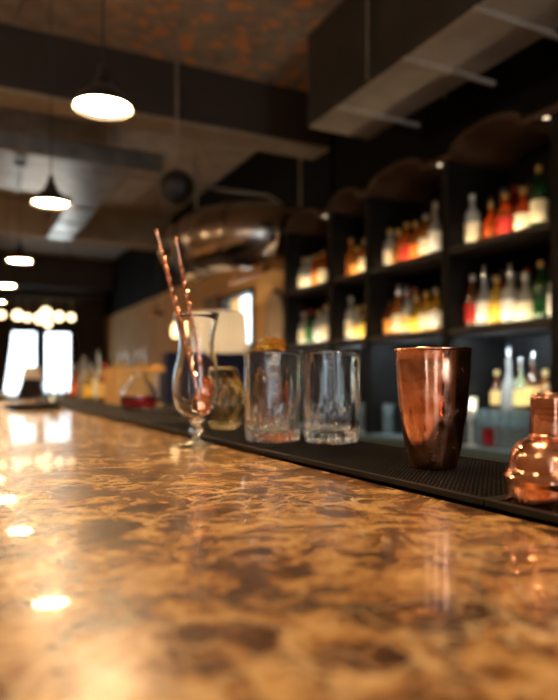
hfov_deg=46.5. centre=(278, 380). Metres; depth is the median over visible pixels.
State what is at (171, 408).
station
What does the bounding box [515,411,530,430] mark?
tumbler
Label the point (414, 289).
bottle
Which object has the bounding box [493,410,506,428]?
tumbler
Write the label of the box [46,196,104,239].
duct
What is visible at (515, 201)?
bottle
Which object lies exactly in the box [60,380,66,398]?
glass
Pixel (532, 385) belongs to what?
bottle
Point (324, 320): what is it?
bottle
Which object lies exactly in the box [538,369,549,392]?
bottle
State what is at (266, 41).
ceiling
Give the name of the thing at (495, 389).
bottle
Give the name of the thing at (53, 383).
glass
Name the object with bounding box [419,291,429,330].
bottle
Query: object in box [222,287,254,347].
window
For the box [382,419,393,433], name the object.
tumbler
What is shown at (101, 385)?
bottle
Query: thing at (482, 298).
bottle
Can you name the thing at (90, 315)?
curtain
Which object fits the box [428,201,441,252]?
bottle
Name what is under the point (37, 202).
diffuser
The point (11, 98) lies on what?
beam
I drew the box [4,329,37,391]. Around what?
window
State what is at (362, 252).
bottle
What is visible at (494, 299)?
bottle
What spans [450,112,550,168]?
hood
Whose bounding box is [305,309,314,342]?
bottle
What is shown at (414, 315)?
bottle
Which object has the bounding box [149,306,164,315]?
pendant lamp
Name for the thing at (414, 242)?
bottle
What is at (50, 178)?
socket
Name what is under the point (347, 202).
hood
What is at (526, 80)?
wall
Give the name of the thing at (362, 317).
bottle
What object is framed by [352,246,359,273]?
bottle
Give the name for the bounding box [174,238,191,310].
spoon
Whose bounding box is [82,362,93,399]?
bottle
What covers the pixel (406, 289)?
bottle
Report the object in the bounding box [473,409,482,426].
tumbler
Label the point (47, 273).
trim
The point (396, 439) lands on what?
countertop
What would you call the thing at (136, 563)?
countertop
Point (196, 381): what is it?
glass
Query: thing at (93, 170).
conduit pipe
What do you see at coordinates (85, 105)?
diffuser
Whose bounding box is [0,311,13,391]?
curtain
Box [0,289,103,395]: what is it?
wall
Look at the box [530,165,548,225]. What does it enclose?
bottle
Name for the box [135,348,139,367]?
bottle
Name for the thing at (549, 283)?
bottle
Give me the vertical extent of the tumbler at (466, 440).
0.088 m
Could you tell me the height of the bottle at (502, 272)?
0.290 m
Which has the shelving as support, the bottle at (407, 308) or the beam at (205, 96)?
the bottle at (407, 308)
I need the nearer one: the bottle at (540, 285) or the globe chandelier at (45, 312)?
the bottle at (540, 285)
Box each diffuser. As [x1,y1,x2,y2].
[9,259,30,261]
[34,199,67,206]
[75,96,129,115]
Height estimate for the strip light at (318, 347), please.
0.008 m
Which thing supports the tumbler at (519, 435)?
on the countertop at (396, 439)
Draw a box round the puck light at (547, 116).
[542,114,549,119]
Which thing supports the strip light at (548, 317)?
on the shelving
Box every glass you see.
[40,383,47,396]
[48,378,59,400]
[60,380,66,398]
[149,365,164,404]
[172,311,219,446]
[206,366,243,430]
[244,350,300,442]
[303,350,359,443]
[465,397,476,446]
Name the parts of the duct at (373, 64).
hanger rod, casing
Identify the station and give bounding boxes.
[67,396,179,413]
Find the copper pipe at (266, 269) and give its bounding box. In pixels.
[228,263,269,284]
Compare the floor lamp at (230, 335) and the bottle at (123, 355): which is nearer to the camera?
the bottle at (123, 355)
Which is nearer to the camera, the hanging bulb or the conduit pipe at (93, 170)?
the conduit pipe at (93, 170)
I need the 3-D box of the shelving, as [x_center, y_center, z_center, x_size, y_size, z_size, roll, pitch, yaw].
[0.931,-0.445,3.543,0.469,1.520,3.154,0,0,-27]
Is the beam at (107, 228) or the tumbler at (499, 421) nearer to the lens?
the tumbler at (499, 421)
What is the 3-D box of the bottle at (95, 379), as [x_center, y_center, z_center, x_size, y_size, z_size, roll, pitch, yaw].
[-1.061,-0.034,3.831,0.082,0.297,0.082,0,0,-27]
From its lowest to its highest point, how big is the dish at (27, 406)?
0.021 m
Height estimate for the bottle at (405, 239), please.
0.240 m
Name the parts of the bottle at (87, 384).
pour spout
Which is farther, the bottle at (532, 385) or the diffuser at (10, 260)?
the diffuser at (10, 260)
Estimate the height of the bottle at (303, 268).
0.250 m
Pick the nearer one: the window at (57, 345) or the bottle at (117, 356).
the bottle at (117, 356)
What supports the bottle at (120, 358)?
in the crate
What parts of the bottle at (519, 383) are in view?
pour spout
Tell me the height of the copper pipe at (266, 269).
0.088 m
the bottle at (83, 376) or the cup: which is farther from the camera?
the bottle at (83, 376)
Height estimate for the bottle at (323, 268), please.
0.250 m
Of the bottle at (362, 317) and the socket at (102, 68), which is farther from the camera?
the bottle at (362, 317)
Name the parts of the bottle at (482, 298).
pour spout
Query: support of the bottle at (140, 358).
in the crate
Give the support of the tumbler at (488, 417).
on the tumbler at (488, 436)
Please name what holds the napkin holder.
on the countertop at (136, 563)
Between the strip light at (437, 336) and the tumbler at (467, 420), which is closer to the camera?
the tumbler at (467, 420)
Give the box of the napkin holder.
[17,375,40,396]
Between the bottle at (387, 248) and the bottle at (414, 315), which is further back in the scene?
the bottle at (387, 248)
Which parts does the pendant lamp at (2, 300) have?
lamp shade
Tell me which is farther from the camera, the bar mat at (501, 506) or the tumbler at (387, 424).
the tumbler at (387, 424)
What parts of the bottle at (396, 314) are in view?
pour spout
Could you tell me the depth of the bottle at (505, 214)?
3.03 m
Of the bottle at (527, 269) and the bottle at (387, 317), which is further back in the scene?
the bottle at (387, 317)
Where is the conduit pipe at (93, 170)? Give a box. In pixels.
[92,169,283,204]
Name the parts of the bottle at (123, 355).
pour spout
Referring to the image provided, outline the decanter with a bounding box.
[256,337,285,350]
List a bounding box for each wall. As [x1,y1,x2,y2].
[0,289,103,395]
[105,29,557,367]
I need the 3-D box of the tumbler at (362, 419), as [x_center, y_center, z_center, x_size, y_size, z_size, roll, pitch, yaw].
[0.531,0.271,4.089,0.072,0.088,0.072,0,0,-27]
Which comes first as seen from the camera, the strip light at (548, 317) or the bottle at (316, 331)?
the strip light at (548, 317)
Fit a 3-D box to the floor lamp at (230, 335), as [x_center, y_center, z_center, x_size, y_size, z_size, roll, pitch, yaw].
[-0.577,0.292,6.050,0.577,1.845,0.577,0,0,-27]
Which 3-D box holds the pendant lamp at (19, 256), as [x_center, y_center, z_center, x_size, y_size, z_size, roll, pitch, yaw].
[-2.007,-1.313,5.033,0.200,0.778,0.200,0,0,-27]
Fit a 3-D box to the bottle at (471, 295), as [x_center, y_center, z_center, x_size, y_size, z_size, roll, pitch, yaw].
[0.969,-0.397,3.256,0.078,0.270,0.078,0,0,-27]
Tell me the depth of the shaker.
0.55 m
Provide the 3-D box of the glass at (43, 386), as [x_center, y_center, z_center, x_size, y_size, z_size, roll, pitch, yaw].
[-1.584,0.065,4.400,0.064,0.100,0.064,0,0,-27]
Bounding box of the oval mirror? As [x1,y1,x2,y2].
[266,289,283,340]
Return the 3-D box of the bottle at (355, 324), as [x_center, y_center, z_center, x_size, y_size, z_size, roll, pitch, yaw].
[0.508,-0.371,4.180,0.078,0.220,0.078,0,0,-27]
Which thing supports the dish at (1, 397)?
on the countertop at (136, 563)
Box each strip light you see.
[291,347,327,350]
[337,343,364,346]
[375,336,441,343]
[380,329,441,335]
[455,317,549,327]
[455,326,550,336]
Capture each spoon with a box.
[154,229,179,311]
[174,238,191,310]
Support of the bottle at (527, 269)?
on the shelving
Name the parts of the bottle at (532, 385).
pour spout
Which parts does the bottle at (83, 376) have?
pour spout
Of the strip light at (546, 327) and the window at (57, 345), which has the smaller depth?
the strip light at (546, 327)
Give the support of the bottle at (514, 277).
on the shelving
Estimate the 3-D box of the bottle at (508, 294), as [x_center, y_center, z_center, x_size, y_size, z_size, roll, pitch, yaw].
[1.079,-0.405,3.036,0.080,0.288,0.080,0,0,-27]
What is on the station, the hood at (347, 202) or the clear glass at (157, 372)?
the clear glass at (157, 372)
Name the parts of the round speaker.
rod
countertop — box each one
[0,392,557,699]
[300,423,510,461]
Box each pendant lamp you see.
[0,189,16,287]
[0,190,6,302]
[6,159,33,263]
[31,0,70,209]
[72,0,132,119]
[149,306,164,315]
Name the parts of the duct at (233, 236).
hanger rod, hanger rod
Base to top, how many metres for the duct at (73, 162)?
0.530 m
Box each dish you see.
[0,396,34,399]
[3,403,61,409]
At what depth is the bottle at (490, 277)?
3.31 m
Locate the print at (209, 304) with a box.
[204,299,217,309]
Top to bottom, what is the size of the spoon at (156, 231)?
0.336 m
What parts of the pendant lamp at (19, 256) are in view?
cord, lamp shade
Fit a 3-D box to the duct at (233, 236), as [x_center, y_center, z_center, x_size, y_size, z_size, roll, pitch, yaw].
[-0.319,-1.554,5.380,1.066,1.363,1.186,0,0,-27]
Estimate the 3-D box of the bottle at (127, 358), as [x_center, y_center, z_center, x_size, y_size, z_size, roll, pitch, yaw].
[-0.744,-0.026,3.192,0.056,0.264,0.056,0,0,-27]
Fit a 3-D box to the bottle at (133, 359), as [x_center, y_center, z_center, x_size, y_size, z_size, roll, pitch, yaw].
[-0.757,-0.026,3.406,0.058,0.264,0.058,0,0,-27]
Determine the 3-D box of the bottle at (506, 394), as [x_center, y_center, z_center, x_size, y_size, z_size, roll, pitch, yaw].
[1.155,-0.016,3.264,0.088,0.322,0.088,0,0,-27]
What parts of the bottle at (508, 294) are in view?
pour spout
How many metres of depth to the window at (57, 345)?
12.43 m
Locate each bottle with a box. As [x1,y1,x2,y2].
[69,363,78,396]
[77,356,87,398]
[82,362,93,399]
[92,350,102,400]
[98,362,108,401]
[116,348,119,367]
[119,350,121,366]
[122,347,125,367]
[125,349,129,367]
[132,351,135,367]
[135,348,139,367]
[139,350,141,367]
[142,347,146,367]
[298,257,306,287]
[298,312,305,343]
[304,257,310,286]
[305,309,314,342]
[311,255,318,284]
[313,310,320,341]
[318,251,327,282]
[320,305,327,341]
[345,238,355,275]
[345,296,355,338]
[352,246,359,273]
[352,306,359,337]
[359,239,364,271]
[359,305,364,337]
[383,229,394,264]
[383,300,392,334]
[392,229,400,262]
[392,284,402,333]
[400,222,411,260]
[401,293,412,332]
[404,283,408,304]
[409,221,418,257]
[409,295,418,331]
[411,288,416,307]
[419,214,428,255]
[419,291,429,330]
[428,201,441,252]
[429,288,441,329]
[464,194,480,242]
[464,274,478,325]
[476,265,489,324]
[483,201,496,237]
[486,195,495,216]
[488,275,493,292]
[488,276,501,323]
[490,370,501,408]
[496,187,505,217]
[497,192,513,234]
[499,270,504,289]
[500,346,514,409]
[501,263,517,321]
[510,185,519,209]
[513,186,529,229]
[513,272,516,287]
[513,358,526,410]
[514,272,531,320]
[524,267,531,290]
[525,351,540,410]
[526,179,532,204]
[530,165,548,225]
[532,260,549,318]
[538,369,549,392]
[547,280,550,317]
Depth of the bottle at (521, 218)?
2.94 m
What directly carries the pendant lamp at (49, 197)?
hanging from the ceiling
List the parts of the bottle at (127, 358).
pour spout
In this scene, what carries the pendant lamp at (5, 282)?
hanging from the ceiling
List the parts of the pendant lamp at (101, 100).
lamp shade, cord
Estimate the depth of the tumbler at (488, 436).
3.09 m
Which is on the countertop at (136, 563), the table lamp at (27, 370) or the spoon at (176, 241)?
the table lamp at (27, 370)
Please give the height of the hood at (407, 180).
0.105 m
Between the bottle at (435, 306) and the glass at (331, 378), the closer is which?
the glass at (331, 378)
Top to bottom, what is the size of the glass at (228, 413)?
0.138 m
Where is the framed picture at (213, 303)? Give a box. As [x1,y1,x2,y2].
[203,295,220,352]
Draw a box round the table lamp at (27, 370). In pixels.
[21,367,42,379]
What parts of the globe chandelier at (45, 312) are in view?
globe, globe, globe, globe, globe, globe, globe, rod, globe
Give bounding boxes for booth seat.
[162,351,243,422]
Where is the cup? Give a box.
[394,347,472,469]
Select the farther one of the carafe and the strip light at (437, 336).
the strip light at (437, 336)
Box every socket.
[48,175,53,182]
[98,63,107,73]
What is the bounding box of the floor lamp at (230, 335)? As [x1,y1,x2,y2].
[201,310,247,351]
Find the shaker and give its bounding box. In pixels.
[503,392,557,510]
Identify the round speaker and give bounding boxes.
[159,30,194,205]
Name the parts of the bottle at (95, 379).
pour spout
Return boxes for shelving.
[283,103,557,433]
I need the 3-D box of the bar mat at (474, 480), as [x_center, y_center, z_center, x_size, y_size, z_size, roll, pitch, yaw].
[0.020,0.110,1.147,0.220,0.010,1.164,0,0,-27]
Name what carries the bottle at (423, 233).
on the shelving
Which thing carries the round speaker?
hanging from the ceiling
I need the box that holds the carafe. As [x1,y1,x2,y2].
[120,372,157,409]
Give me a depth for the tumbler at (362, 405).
4.06 m
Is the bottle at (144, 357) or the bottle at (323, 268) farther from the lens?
the bottle at (323, 268)
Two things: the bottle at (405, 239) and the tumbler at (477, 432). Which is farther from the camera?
the bottle at (405, 239)
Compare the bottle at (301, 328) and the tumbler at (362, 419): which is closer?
the tumbler at (362, 419)
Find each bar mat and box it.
[30,397,206,426]
[143,421,507,509]
[485,497,557,528]
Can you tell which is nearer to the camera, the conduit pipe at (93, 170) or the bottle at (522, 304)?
the bottle at (522, 304)
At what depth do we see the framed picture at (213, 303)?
7.37 m
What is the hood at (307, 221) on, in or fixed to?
attached to the shelving
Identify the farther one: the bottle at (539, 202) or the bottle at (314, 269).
the bottle at (314, 269)
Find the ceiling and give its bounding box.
[0,0,342,260]
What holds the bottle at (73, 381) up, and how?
on the station
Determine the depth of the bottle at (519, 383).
3.17 m
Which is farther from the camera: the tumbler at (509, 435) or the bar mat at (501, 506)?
the tumbler at (509, 435)
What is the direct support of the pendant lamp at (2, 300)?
hanging from the ceiling
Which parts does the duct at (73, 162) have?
hanger rod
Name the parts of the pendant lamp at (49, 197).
lamp shade, cord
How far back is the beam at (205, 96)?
4.50 m
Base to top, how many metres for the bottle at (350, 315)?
0.290 m
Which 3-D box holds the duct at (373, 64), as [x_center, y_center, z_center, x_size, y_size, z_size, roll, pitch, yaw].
[1.107,-1.857,2.547,0.586,0.755,3.170,0,0,-27]
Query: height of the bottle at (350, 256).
0.270 m
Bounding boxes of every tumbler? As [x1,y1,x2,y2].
[360,403,364,416]
[360,417,364,430]
[382,404,393,418]
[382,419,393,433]
[463,426,472,443]
[466,419,472,425]
[472,427,483,445]
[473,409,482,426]
[482,409,496,427]
[482,428,493,446]
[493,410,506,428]
[504,410,516,429]
[504,430,515,449]
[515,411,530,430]
[515,431,529,442]
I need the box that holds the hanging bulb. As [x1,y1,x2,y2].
[171,319,177,337]
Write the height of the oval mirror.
0.640 m
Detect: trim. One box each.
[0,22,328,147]
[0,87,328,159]
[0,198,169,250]
[0,252,112,294]
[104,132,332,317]
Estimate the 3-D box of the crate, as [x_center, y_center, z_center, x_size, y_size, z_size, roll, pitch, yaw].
[-0.751,0.025,3.300,0.200,0.180,0.300,0,0,-27]
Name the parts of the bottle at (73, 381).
pour spout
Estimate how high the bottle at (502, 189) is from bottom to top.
0.300 m
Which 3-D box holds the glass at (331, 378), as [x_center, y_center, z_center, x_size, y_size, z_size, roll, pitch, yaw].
[0.091,0.027,1.130,0.100,0.158,0.100,0,0,-44]
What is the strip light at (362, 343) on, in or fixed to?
attached to the shelving
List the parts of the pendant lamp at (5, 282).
cord, lamp shade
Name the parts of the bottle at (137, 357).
pour spout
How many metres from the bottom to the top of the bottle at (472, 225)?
0.270 m
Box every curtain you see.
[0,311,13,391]
[77,301,104,375]
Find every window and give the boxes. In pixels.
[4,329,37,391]
[43,330,71,392]
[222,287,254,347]
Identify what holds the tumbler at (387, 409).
on the tumbler at (387, 424)
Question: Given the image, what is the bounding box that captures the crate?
[105,367,149,404]
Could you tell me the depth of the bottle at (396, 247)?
3.78 m
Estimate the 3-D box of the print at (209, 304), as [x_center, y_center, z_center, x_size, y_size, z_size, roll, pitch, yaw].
[-0.781,-0.635,7.446,0.002,0.560,0.420,0,0,-27]
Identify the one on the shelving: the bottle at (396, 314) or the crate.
the bottle at (396, 314)
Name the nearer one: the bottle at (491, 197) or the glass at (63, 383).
the bottle at (491, 197)
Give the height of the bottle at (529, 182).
0.290 m
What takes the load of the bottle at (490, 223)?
on the shelving
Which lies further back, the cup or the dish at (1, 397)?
the dish at (1, 397)
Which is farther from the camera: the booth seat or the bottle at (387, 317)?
the booth seat
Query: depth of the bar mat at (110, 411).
2.21 m
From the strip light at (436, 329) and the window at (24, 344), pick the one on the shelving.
the strip light at (436, 329)
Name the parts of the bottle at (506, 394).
pour spout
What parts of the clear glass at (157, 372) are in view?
lid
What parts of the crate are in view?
panel, panel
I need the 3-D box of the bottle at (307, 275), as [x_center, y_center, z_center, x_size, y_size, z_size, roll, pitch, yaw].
[0.222,-0.785,4.754,0.078,0.240,0.078,0,0,-27]
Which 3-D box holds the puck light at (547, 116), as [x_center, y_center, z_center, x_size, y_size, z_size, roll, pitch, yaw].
[1.109,-1.096,2.699,0.032,0.008,0.032,0,0,-27]
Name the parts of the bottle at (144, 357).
pour spout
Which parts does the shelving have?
cornice, shelf, shelf, cornice, shelf, shelf, cornice, shelf, shelf, cornice, panel, shelf, shelf, cornice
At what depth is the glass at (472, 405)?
3.13 m
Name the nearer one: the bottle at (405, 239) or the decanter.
the decanter
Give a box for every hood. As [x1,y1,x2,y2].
[286,208,327,235]
[328,188,367,216]
[368,158,441,201]
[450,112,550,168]
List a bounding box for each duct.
[0,125,162,203]
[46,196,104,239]
[159,140,305,282]
[308,0,557,138]
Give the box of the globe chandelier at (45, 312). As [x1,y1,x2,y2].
[0,243,75,326]
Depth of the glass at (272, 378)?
1.11 m
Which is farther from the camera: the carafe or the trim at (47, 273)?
the trim at (47, 273)
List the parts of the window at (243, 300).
pane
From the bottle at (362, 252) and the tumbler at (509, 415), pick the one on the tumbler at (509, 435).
the tumbler at (509, 415)
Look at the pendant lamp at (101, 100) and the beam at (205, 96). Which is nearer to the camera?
the pendant lamp at (101, 100)
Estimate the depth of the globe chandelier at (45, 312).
8.86 m

